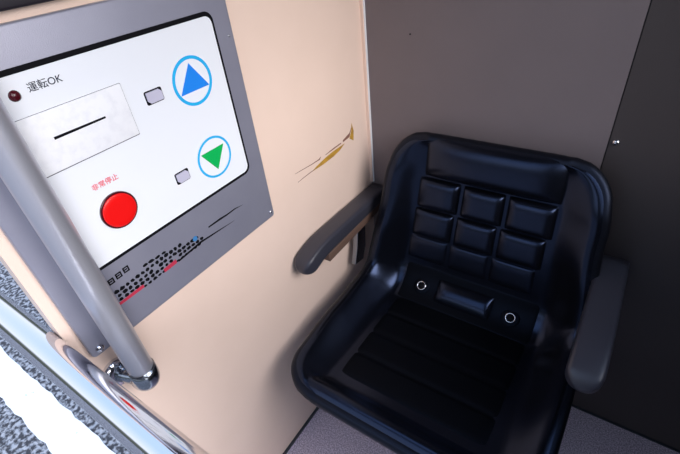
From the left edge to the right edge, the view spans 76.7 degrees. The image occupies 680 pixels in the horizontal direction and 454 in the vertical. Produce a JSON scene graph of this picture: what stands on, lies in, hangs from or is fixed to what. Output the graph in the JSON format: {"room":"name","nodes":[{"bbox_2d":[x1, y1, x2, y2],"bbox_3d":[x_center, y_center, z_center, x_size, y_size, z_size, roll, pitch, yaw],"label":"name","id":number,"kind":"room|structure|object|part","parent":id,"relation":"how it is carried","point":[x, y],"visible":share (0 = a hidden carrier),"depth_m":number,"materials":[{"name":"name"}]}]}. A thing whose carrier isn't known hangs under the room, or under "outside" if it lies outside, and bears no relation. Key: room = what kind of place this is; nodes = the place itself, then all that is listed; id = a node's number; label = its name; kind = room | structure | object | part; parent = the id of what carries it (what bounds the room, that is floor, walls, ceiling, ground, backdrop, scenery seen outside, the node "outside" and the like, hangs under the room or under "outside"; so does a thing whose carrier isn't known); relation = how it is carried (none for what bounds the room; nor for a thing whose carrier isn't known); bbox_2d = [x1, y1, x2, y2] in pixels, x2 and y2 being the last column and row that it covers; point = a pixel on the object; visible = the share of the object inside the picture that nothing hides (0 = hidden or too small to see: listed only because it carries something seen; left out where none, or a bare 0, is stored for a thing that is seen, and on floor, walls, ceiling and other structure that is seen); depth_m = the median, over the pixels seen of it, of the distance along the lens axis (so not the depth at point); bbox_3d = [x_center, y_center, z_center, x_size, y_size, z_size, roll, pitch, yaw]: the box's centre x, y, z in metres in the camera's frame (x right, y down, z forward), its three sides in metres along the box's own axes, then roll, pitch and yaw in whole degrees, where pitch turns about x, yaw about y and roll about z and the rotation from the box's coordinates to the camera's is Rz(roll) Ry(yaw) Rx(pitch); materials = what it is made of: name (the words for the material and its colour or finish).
{"room":"cable car cabin","nodes":[
{"label":"cable car cabin","id":0,"kind":"room"},
{"bbox_2d":[0,0,159,390],"bbox_3d":[-0.396,-0.198,0.548,0.116,1.160,0.270,18,43,30],"label":"handrail","id":1,"kind":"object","parent":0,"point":[5,5],"depth_m":0.61,"materials":[{"name":"grey metal"}]},
{"bbox_3d":[-0.436,-0.112,0.527,0.101,1.056,0.058,0,37,10],"label":"handrail","id":2,"kind":"part","parent":1,"relation":"part of","materials":[{"name":"grey metal"}]},
{"bbox_2d":[0,0,373,453],"bbox_3d":[-0.205,-0.130,1.005,0.031,2.050,0.992,18,43,30],"label":"wall","id":3,"kind":"structure","parent":0,"point":[223,347],"depth_m":1.09,"materials":[{"name":"beige paint"}]},
{"bbox_2d":[0,0,273,356],"bbox_3d":[-0.326,-0.107,0.763,0.021,0.522,0.490,18,43,30],"label":"control panel","id":4,"kind":"object","parent":3,"relation":"attached to","point":[136,114],"visible":0.95,"depth_m":0.72,"materials":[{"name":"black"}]},
{"bbox_2d":[8,90,20,101],"bbox_3d":[-0.420,-0.169,0.556,0.005,0.015,0.015,18,43,30],"label":"lamp","id":5,"kind":"object","parent":4,"relation":"on","point":[13,95],"depth_m":0.55,"materials":[{"name":"red plastic"}]},
{"bbox_3d":[-0.329,-0.144,0.730,0.003,0.313,0.403,18,43,30],"label":"plate","id":6,"kind":"part","parent":4,"relation":"part of","materials":[{"name":"white plastic"}]},
{"bbox_3d":[-0.310,-0.219,0.718,0.001,0.022,0.034,18,43,30],"label":"button frame","id":7,"kind":"part","parent":4,"relation":"part of","materials":[{"name":"black plastic"}]},
{"bbox_3d":[-0.296,-0.095,0.809,0.001,0.022,0.031,18,43,30],"label":"button frame","id":8,"kind":"part","parent":4,"relation":"part of","materials":[{"name":"black"}]},
{"bbox_2d":[283,407,318,453],"bbox_3d":[-0.096,0.691,1.600,0.006,0.012,1.000,18,43,30],"label":"baseboard","id":9,"kind":"structure","parent":3,"relation":"attached to","point":[317,408],"depth_m":1.54,"materials":[{"name":"grey rubber"}]},
{"bbox_2d":[287,406,679,453],"bbox_3d":[0.385,0.870,1.334,1.160,0.050,1.000,18,43,30],"label":"floor","id":10,"kind":"structure","parent":0,"point":[585,433],"depth_m":1.48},
{"bbox_2d":[291,132,629,453],"bbox_3d":[0.271,0.324,1.226,0.780,0.972,0.659,18,43,30],"label":"seat","id":11,"kind":"object","parent":10,"relation":"on","point":[485,295],"visible":1,"depth_m":1.16,"materials":[{"name":"black leather"}]},
{"bbox_3d":[0.011,-0.008,1.336,0.061,0.070,0.448,18,43,30],"label":"armrest","id":12,"kind":"part","parent":11,"relation":"part of","materials":[{"name":"grey plastic"}]},
{"bbox_3d":[0.035,-0.004,1.380,0.058,0.029,0.325,18,43,30],"label":"armrest","id":13,"kind":"part","parent":11,"relation":"part of","materials":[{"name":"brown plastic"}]},
{"bbox_2d":[414,279,429,293],"bbox_3d":[0.265,0.190,1.391,0.054,0.036,0.045,18,43,30],"label":"washer","id":14,"kind":"object","parent":11,"relation":"in","point":[421,286],"depth_m":1.38,"materials":[{"name":"silver metal"}]},
{"bbox_3d":[0.274,0.072,1.355,0.128,0.080,0.021,18,43,30],"label":"backrest square","id":15,"kind":"part","parent":11,"relation":"part of","materials":[{"name":"black leather"}]},
{"bbox_3d":[0.278,-0.004,1.306,0.128,0.091,0.035,18,43,30],"label":"backrest square","id":16,"kind":"part","parent":11,"relation":"part of","materials":[{"name":"black leather"}]},
{"bbox_3d":[0.284,-0.088,1.255,0.128,0.094,0.039,18,43,30],"label":"backrest square","id":17,"kind":"part","parent":11,"relation":"part of","materials":[{"name":"black leather"}]},
{"bbox_3d":[0.382,0.107,1.291,0.118,0.080,0.021,18,43,30],"label":"backrest square","id":18,"kind":"part","parent":11,"relation":"part of","materials":[{"name":"black leather"}]},
{"bbox_3d":[0.375,0.221,1.309,0.427,0.087,0.094,18,43,30],"label":"crease panel","id":19,"kind":"part","parent":11,"relation":"part of","materials":[{"name":"black leather"}]},
{"bbox_3d":[0.385,0.031,1.242,0.118,0.091,0.035,18,43,30],"label":"backrest square","id":20,"kind":"part","parent":11,"relation":"part of","materials":[{"name":"black leather"}]},
{"bbox_3d":[0.391,-0.053,1.191,0.118,0.094,0.039,18,43,30],"label":"backrest square","id":21,"kind":"part","parent":11,"relation":"part of","materials":[{"name":"black leather"}]},
{"bbox_2d":[501,310,519,326],"bbox_3d":[0.497,0.266,1.254,0.054,0.036,0.045,18,43,30],"label":"washer","id":22,"kind":"object","parent":11,"relation":"in","point":[509,318],"depth_m":1.25,"materials":[{"name":"silver metal"}]},
{"bbox_3d":[0.488,0.141,1.228,0.125,0.080,0.021,18,43,30],"label":"backrest square","id":23,"kind":"part","parent":11,"relation":"part of","materials":[{"name":"black leather"}]},
{"bbox_3d":[0.492,0.065,1.178,0.126,0.091,0.035,18,43,30],"label":"backrest square","id":24,"kind":"part","parent":11,"relation":"part of","materials":[{"name":"black leather"}]},
{"bbox_3d":[0.498,-0.019,1.128,0.126,0.094,0.039,18,43,30],"label":"backrest square","id":25,"kind":"part","parent":11,"relation":"part of","materials":[{"name":"black leather"}]},
{"bbox_3d":[0.597,0.207,0.990,0.071,0.070,0.411,18,43,30],"label":"armrest","id":26,"kind":"part","parent":11,"relation":"part of","materials":[{"name":"grey plastic"}]},
{"bbox_2d":[365,0,679,449],"bbox_3d":[0.568,-0.244,1.035,1.220,2.050,0.037,18,43,30],"label":"wall","id":27,"kind":"structure","parent":0,"point":[597,82],"depth_m":1.06,"materials":[{"name":"grey laminate"}]},
{"bbox_2d":[359,0,374,181],"bbox_3d":[0.048,-0.683,1.090,0.009,1.315,0.008,18,43,30],"label":"trim","id":28,"kind":"structure","parent":27,"relation":"attached to","point":[360,1],"depth_m":1.28,"materials":[{"name":"beige metal"}]},
{"bbox_2d":[572,404,679,452],"bbox_3d":[0.659,0.581,1.632,1.154,0.004,0.007,18,43,30],"label":"baseboard","id":29,"kind":"structure","parent":27,"relation":"attached to","point":[574,406],"depth_m":1.45,"materials":[{"name":"grey rubber"}]},
{"bbox_3d":[0.854,-0.154,0.867,0.532,2.050,0.030,18,43,30],"label":"panel","id":30,"kind":"part","parent":27,"relation":"part of","materials":[{"name":"grey metal"}]},
{"label":"outside","id":31,"kind":"structure","parent":0,"visible":0},
{"bbox_2d":[0,261,131,453],"bbox_3d":[0.220,0.764,2.176,80.000,0.050,80.000,18,43,30],"label":"ground","id":32,"kind":"structure","parent":31,"point":[15,436],"depth_m":2.17,"materials":[{"name":"grey gravel"}]},
{"bbox_2d":[0,346,115,453],"bbox_3d":[-1.189,1.039,1.987,8.000,0.004,0.169,18,43,30],"label":"road marking","id":33,"kind":"object","parent":32,"relation":"on","point":[52,423],"depth_m":2.16,"materials":[{"name":"white paint"}]},
{"bbox_2d":[0,291,208,453],"bbox_3d":[-1.016,0.543,1.460,3.778,1.391,0.052,18,43,30],"label":"sill","id":34,"kind":"structure","parent":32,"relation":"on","point":[141,430],"depth_m":0.61,"materials":[{"name":"silver metal"}]}
]}

